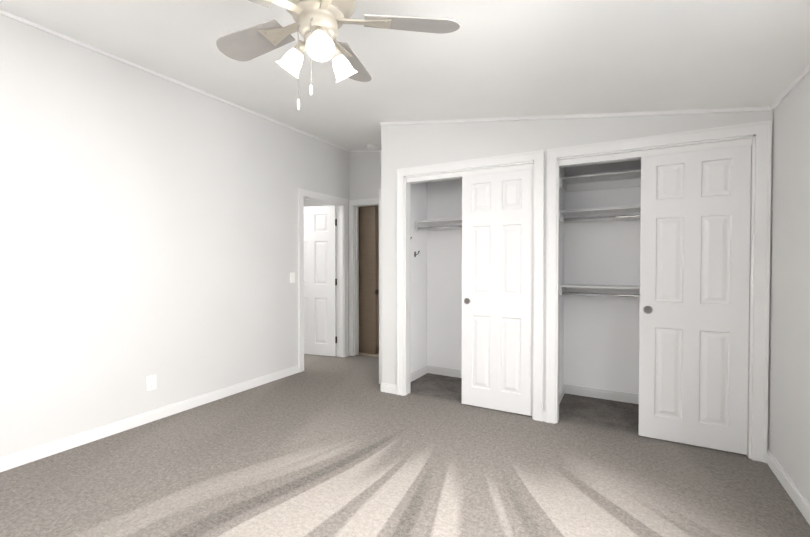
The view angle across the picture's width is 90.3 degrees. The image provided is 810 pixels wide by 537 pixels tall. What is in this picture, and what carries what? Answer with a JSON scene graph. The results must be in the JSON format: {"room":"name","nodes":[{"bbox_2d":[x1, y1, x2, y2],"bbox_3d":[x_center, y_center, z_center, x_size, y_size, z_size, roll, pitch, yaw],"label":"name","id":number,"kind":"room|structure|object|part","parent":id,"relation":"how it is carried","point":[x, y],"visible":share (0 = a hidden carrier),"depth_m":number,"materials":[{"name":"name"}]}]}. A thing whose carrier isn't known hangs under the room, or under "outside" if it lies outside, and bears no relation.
{"room":"bedroom","nodes":[
{"label":"bedroom","id":0,"kind":"room"},
{"bbox_2d":[0,14,349,457],"bbox_3d":[-2.056,-0.186,3.267,0.100,2.820,5.380,0,1,29],"label":"wall","id":1,"kind":"structure","parent":0,"point":[148,224],"depth_m":3.08,"materials":[{"name":"grey paint"}]},
{"bbox_2d":[0,365,299,471],"bbox_3d":[-2.245,1.188,2.831,0.013,0.085,4.198,0,1,29],"label":"baseboard","id":2,"kind":"structure","parent":1,"relation":"attached to","point":[26,456],"depth_m":3.05,"materials":[{"name":"white wood"}]},
{"bbox_2d":[147,374,155,390],"bbox_3d":[-2.029,0.914,3.223,0.008,0.116,0.072,0,1,29],"label":"outlet","id":3,"kind":"object","parent":1,"relation":"attached to","point":[151,382],"visible":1,"depth_m":3.22,"materials":[{"name":"white plastic"}]},
{"bbox_2d":[0,9,349,151],"bbox_3d":[-2.007,-1.564,3.218,0.013,0.027,5.180,0,1,29],"label":"crown molding","id":4,"kind":"structure","parent":1,"relation":"attached to","point":[2,12],"depth_m":3.14,"materials":[{"name":"white wood"}]},
{"bbox_2d":[290,272,294,282],"bbox_3d":[-1.275,0.104,4.565,0.012,0.116,0.072,0,1,29],"label":"light switch","id":5,"kind":"object","parent":1,"relation":"attached to","point":[292,277],"visible":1,"depth_m":4.56,"materials":[{"name":"white plastic"}]},
{"bbox_2d":[304,205,336,355],"bbox_3d":[-1.275,0.166,5.536,0.750,2.030,0.045,0,1,19],"label":"door leaf","id":6,"kind":"structure","parent":1,"relation":"in","point":[320,329],"depth_m":5.47,"materials":[{"name":"white wood"}]},
{"bbox_3d":[-0.925,0.173,5.416,0.011,1.670,0.044,0,1,19],"label":"hinges of the left room door","id":7,"kind":"part","parent":6,"relation":"part of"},
{"bbox_2d":[298,188,378,371],"bbox_3d":[-0.545,0.137,4.904,1.209,2.123,1.108,0,1,29],"label":"door frame","id":8,"kind":"structure","parent":1,"relation":"attached to","point":[341,204],"depth_m":5.41,"materials":[{"name":"white wood"}]},
{"bbox_2d":[304,199,336,323],"bbox_3d":[-1.362,-0.286,7.180,2.480,2.900,0.100,0,1,29],"label":"wall","id":9,"kind":"structure","parent":0,"point":[307,203],"depth_m":7.26,"materials":[{"name":"grey paint"}]},
{"bbox_2d":[349,152,380,199],"bbox_3d":[-0.204,-0.224,5.258,1.410,2.833,0.100,0,1,29],"label":"wall","id":10,"kind":"structure","parent":0,"point":[365,174],"depth_m":5.37,"materials":[{"name":"grey paint"}]},
{"bbox_2d":[350,150,377,151],"bbox_3d":[-0.218,-1.515,5.181,1.180,0.185,0.013,0,1,29],"label":"crown molding","id":11,"kind":"structure","parent":10,"relation":"attached to","point":[350,150],"depth_m":5.35,"materials":[{"name":"white wood"}]},
{"bbox_2d":[375,188,381,383],"bbox_3d":[-0.076,0.180,4.609,0.185,2.030,0.930,0,1,23],"label":"hall door","id":12,"kind":"structure","parent":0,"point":[377,291],"depth_m":4.18,"materials":[{"name":"white wood"}]},
{"bbox_2d":[0,354,809,536],"bbox_3d":[-0.817,1.264,3.900,7.075,0.100,7.750,0,1,29],"label":"floor carpet","id":13,"kind":"object","parent":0,"point":[326,446],"visible":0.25,"depth_m":2.40,"materials":[{"name":"grey carpet"}]},
{"bbox_2d":[359,352,378,356],"bbox_3d":[0.439,1.177,6.192,1.450,0.004,2.120,0,1,29],"label":"floor","id":14,"kind":"structure","parent":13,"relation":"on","point":[376,355],"depth_m":5.55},
{"bbox_2d":[359,205,378,353],"bbox_3d":[-0.304,0.130,5.954,0.355,2.095,0.890,0,1,29],"label":"door","id":15,"kind":"structure","parent":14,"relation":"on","point":[368,279],"depth_m":5.55,"materials":[{"name":"brown wood"}]},
{"bbox_2d":[0,0,809,149],"bbox_3d":[-0.196,-1.346,2.247,4.325,0.697,5.430,0,1,29],"label":"ceiling","id":16,"kind":"structure","parent":0,"point":[503,58],"depth_m":2.35,"materials":[{"name":"paint"}]},
{"bbox_2d":[216,0,459,109],"bbox_3d":[-0.403,-0.957,1.699,1.100,0.629,1.149,0,1,29],"label":"fan","id":17,"kind":"object","parent":16,"relation":"hanging from","point":[318,24],"visible":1,"depth_m":1.70,"materials":[{"name":"grey metal"}]},
{"bbox_3d":[-0.657,-1.046,1.838,0.520,0.040,0.162,0,1,29],"label":"blade","id":18,"kind":"part","parent":17,"relation":"part of","materials":[{"name":"grey wood"}]},
{"bbox_3d":[-0.622,-1.040,1.449,0.240,0.040,0.503,0,1,29],"label":"blade","id":19,"kind":"part","parent":17,"relation":"part of","materials":[{"name":"white wood"}]},
{"bbox_3d":[-0.218,-1.039,1.356,0.445,0.040,0.353,0,1,29],"label":"blade","id":20,"kind":"part","parent":17,"relation":"part of","materials":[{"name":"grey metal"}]},
{"bbox_3d":[-0.309,-1.049,2.014,0.240,0.040,0.504,0,1,29],"label":"blade","id":21,"kind":"part","parent":17,"relation":"part of","materials":[{"name":"grey wood"}]},
{"bbox_3d":[-0.015,-1.045,1.722,0.446,0.040,0.351,0,1,29],"label":"blade","id":22,"kind":"part","parent":17,"relation":"part of","materials":[{"name":"grey wood"}]},
{"bbox_2d":[367,144,376,148],"bbox_3d":[-0.410,-1.516,4.998,0.132,0.052,0.130,0,1,29],"label":"smoke detector","id":23,"kind":"object","parent":16,"relation":"attached to","point":[371,146],"visible":0.88,"depth_m":4.96,"materials":[{"name":"white plastic"}]},
{"bbox_2d":[411,182,426,372],"bbox_3d":[0.103,-0.124,4.461,0.100,2.659,1.000,0,1,29],"label":"wall","id":24,"kind":"structure","parent":0,"point":[419,288],"depth_m":4.45,"materials":[{"name":"paint"}]},
{"bbox_2d":[392,365,427,392],"bbox_3d":[0.074,1.165,4.313,0.013,0.085,0.680,0,1,29],"label":"baseboard","id":25,"kind":"structure","parent":24,"relation":"attached to","point":[415,375],"depth_m":4.40,"materials":[{"name":"white wood"}]},
{"bbox_2d":[427,159,640,393],"bbox_3d":[1.508,-0.110,3.991,2.815,2.645,0.100,0,1,29],"label":"wall","id":26,"kind":"structure","parent":0,"point":[601,342],"depth_m":3.82,"materials":[{"name":"paint"}]},
{"bbox_2d":[415,218,461,230],"bbox_3d":[0.794,-0.456,4.146,1.406,0.108,0.308,0,1,29],"label":"closet shelf","id":27,"kind":"object","parent":26,"relation":"attached to","point":[440,225],"visible":0.29,"depth_m":4.35,"materials":[{"name":"white wood"}]},
{"bbox_2d":[428,366,461,377],"bbox_3d":[0.866,1.165,4.302,1.410,0.085,0.013,0,1,29],"label":"baseboard","id":28,"kind":"structure","parent":26,"relation":"attached to","point":[431,369],"depth_m":4.52,"materials":[{"name":"white wood"}]},
{"bbox_2d":[560,284,639,297],"bbox_3d":[2.056,0.200,3.457,1.331,0.090,0.308,0,1,29],"label":"closet shelf","id":29,"kind":"object","parent":26,"relation":"attached to","point":[631,291],"visible":0.44,"depth_m":3.61,"materials":[{"name":"white wood"}]},
{"bbox_2d":[564,384,638,403],"bbox_3d":[2.128,1.176,3.603,1.335,0.085,0.013,0,1,29],"label":"baseboard","id":30,"kind":"structure","parent":26,"relation":"attached to","point":[575,390],"depth_m":3.75,"materials":[{"name":"white wood"}]},
{"bbox_2d":[559,168,564,391],"bbox_3d":[1.342,-0.011,3.616,0.070,2.457,0.720,0,1,29],"label":"wall","id":31,"kind":"structure","parent":0,"point":[561,351],"depth_m":3.79,"materials":[{"name":"paint"}]},
{"bbox_2d":[559,384,567,403],"bbox_3d":[1.369,1.176,3.596,0.013,0.085,0.680,0,1,29],"label":"baseboard","id":32,"kind":"structure","parent":31,"relation":"attached to","point":[564,389],"depth_m":3.84,"materials":[{"name":"white wood"}]},
{"bbox_2d":[381,111,772,448],"bbox_3d":[1.067,-0.106,3.298,2.915,2.659,0.100,0,1,29],"label":"wall","id":33,"kind":"structure","parent":0,"point":[407,145],"depth_m":3.43,"materials":[{"name":"grey paint"}]},
{"bbox_2d":[380,382,391,392],"bbox_3d":[0.015,1.163,4.465,0.040,0.085,1.113,0,1,29],"label":"baseboard","id":34,"kind":"structure","parent":33,"relation":"attached to","point":[384,387],"depth_m":3.95,"materials":[{"name":"white wood"}]},
{"bbox_2d":[407,163,532,183],"bbox_3d":[0.548,-0.836,3.583,1.176,0.044,0.080,0,1,29],"label":"trim","id":35,"kind":"structure","parent":33,"relation":"attached to","point":[437,177],"depth_m":3.56,"materials":[{"name":"white wood"}]},
{"bbox_2d":[462,169,532,415],"bbox_3d":[0.781,0.179,3.447,0.615,2.060,0.036,0,1,29],"label":"closet door leaf","id":36,"kind":"structure","parent":33,"relation":"in","point":[497,255],"depth_m":3.43,"materials":[{"name":"white wood"}]},
{"bbox_3d":[0.548,0.287,3.559,0.060,0.060,0.004,0,1,29],"label":"left closet door pull","id":37,"kind":"part","parent":36,"relation":"part of","materials":[{"name":"grey metal"}]},
{"bbox_2d":[378,107,769,151],"bbox_3d":[1.027,-1.210,3.238,2.913,0.413,0.013,0,1,29],"label":"crown molding","id":38,"kind":"structure","parent":33,"relation":"attached to","point":[749,109],"depth_m":3.01,"materials":[{"name":"white wood"}]},
{"bbox_2d":[397,120,771,462],"bbox_3d":[1.138,0.142,3.249,2.716,2.163,0.124,0,1,29],"label":"door frame","id":39,"kind":"structure","parent":33,"relation":"attached to","point":[759,134],"depth_m":3.17,"materials":[{"name":"white wood"}]},
{"bbox_2d":[638,203,640,431],"bbox_3d":[2.000,0.188,2.820,0.615,2.060,0.032,0,1,29],"label":"closet door leaf","id":40,"kind":"structure","parent":33,"relation":"in","point":[639,315],"depth_m":2.96,"materials":[{"name":"white wood"}]},
{"bbox_2d":[559,138,751,167],"bbox_3d":[1.747,-0.826,2.919,1.176,0.044,0.080,0,1,29],"label":"trim","id":41,"kind":"structure","parent":33,"relation":"attached to","point":[618,157],"depth_m":2.88,"materials":[{"name":"white wood"}]},
{"bbox_2d":[639,145,750,454],"bbox_3d":[1.980,0.189,2.783,0.615,2.060,0.036,0,1,29],"label":"closet door leaf","id":42,"kind":"structure","parent":33,"relation":"in","point":[694,288],"depth_m":2.76,"materials":[{"name":"white wood"}]},
{"bbox_3d":[1.747,0.297,2.895,0.060,0.060,0.004,0,1,29],"label":"closet door pull","id":43,"kind":"part","parent":42,"relation":"part of","materials":[{"name":"grey metal"}]},
{"bbox_2d":[769,73,809,502],"bbox_3d":[1.571,0.122,1.101,0.100,2.270,5.100,0,1,29],"label":"wall","id":44,"kind":"structure","parent":0,"point":[789,413],"depth_m":2.23,"materials":[{"name":"grey paint"}]},
{"bbox_2d":[767,449,809,524],"bbox_3d":[1.331,1.219,0.800,0.013,0.085,4.050,0,1,29],"label":"baseboard","id":45,"kind":"structure","parent":44,"relation":"attached to","point":[798,498],"depth_m":2.19,"materials":[{"name":"white wood"}]},
{"bbox_2d":[770,65,809,110],"bbox_3d":[1.331,-0.979,0.766,0.013,0.026,4.050,0,1,29],"label":"crown molding","id":46,"kind":"structure","parent":44,"relation":"attached to","point":[795,83],"depth_m":2.22,"materials":[{"name":"white wood"}]}
]}

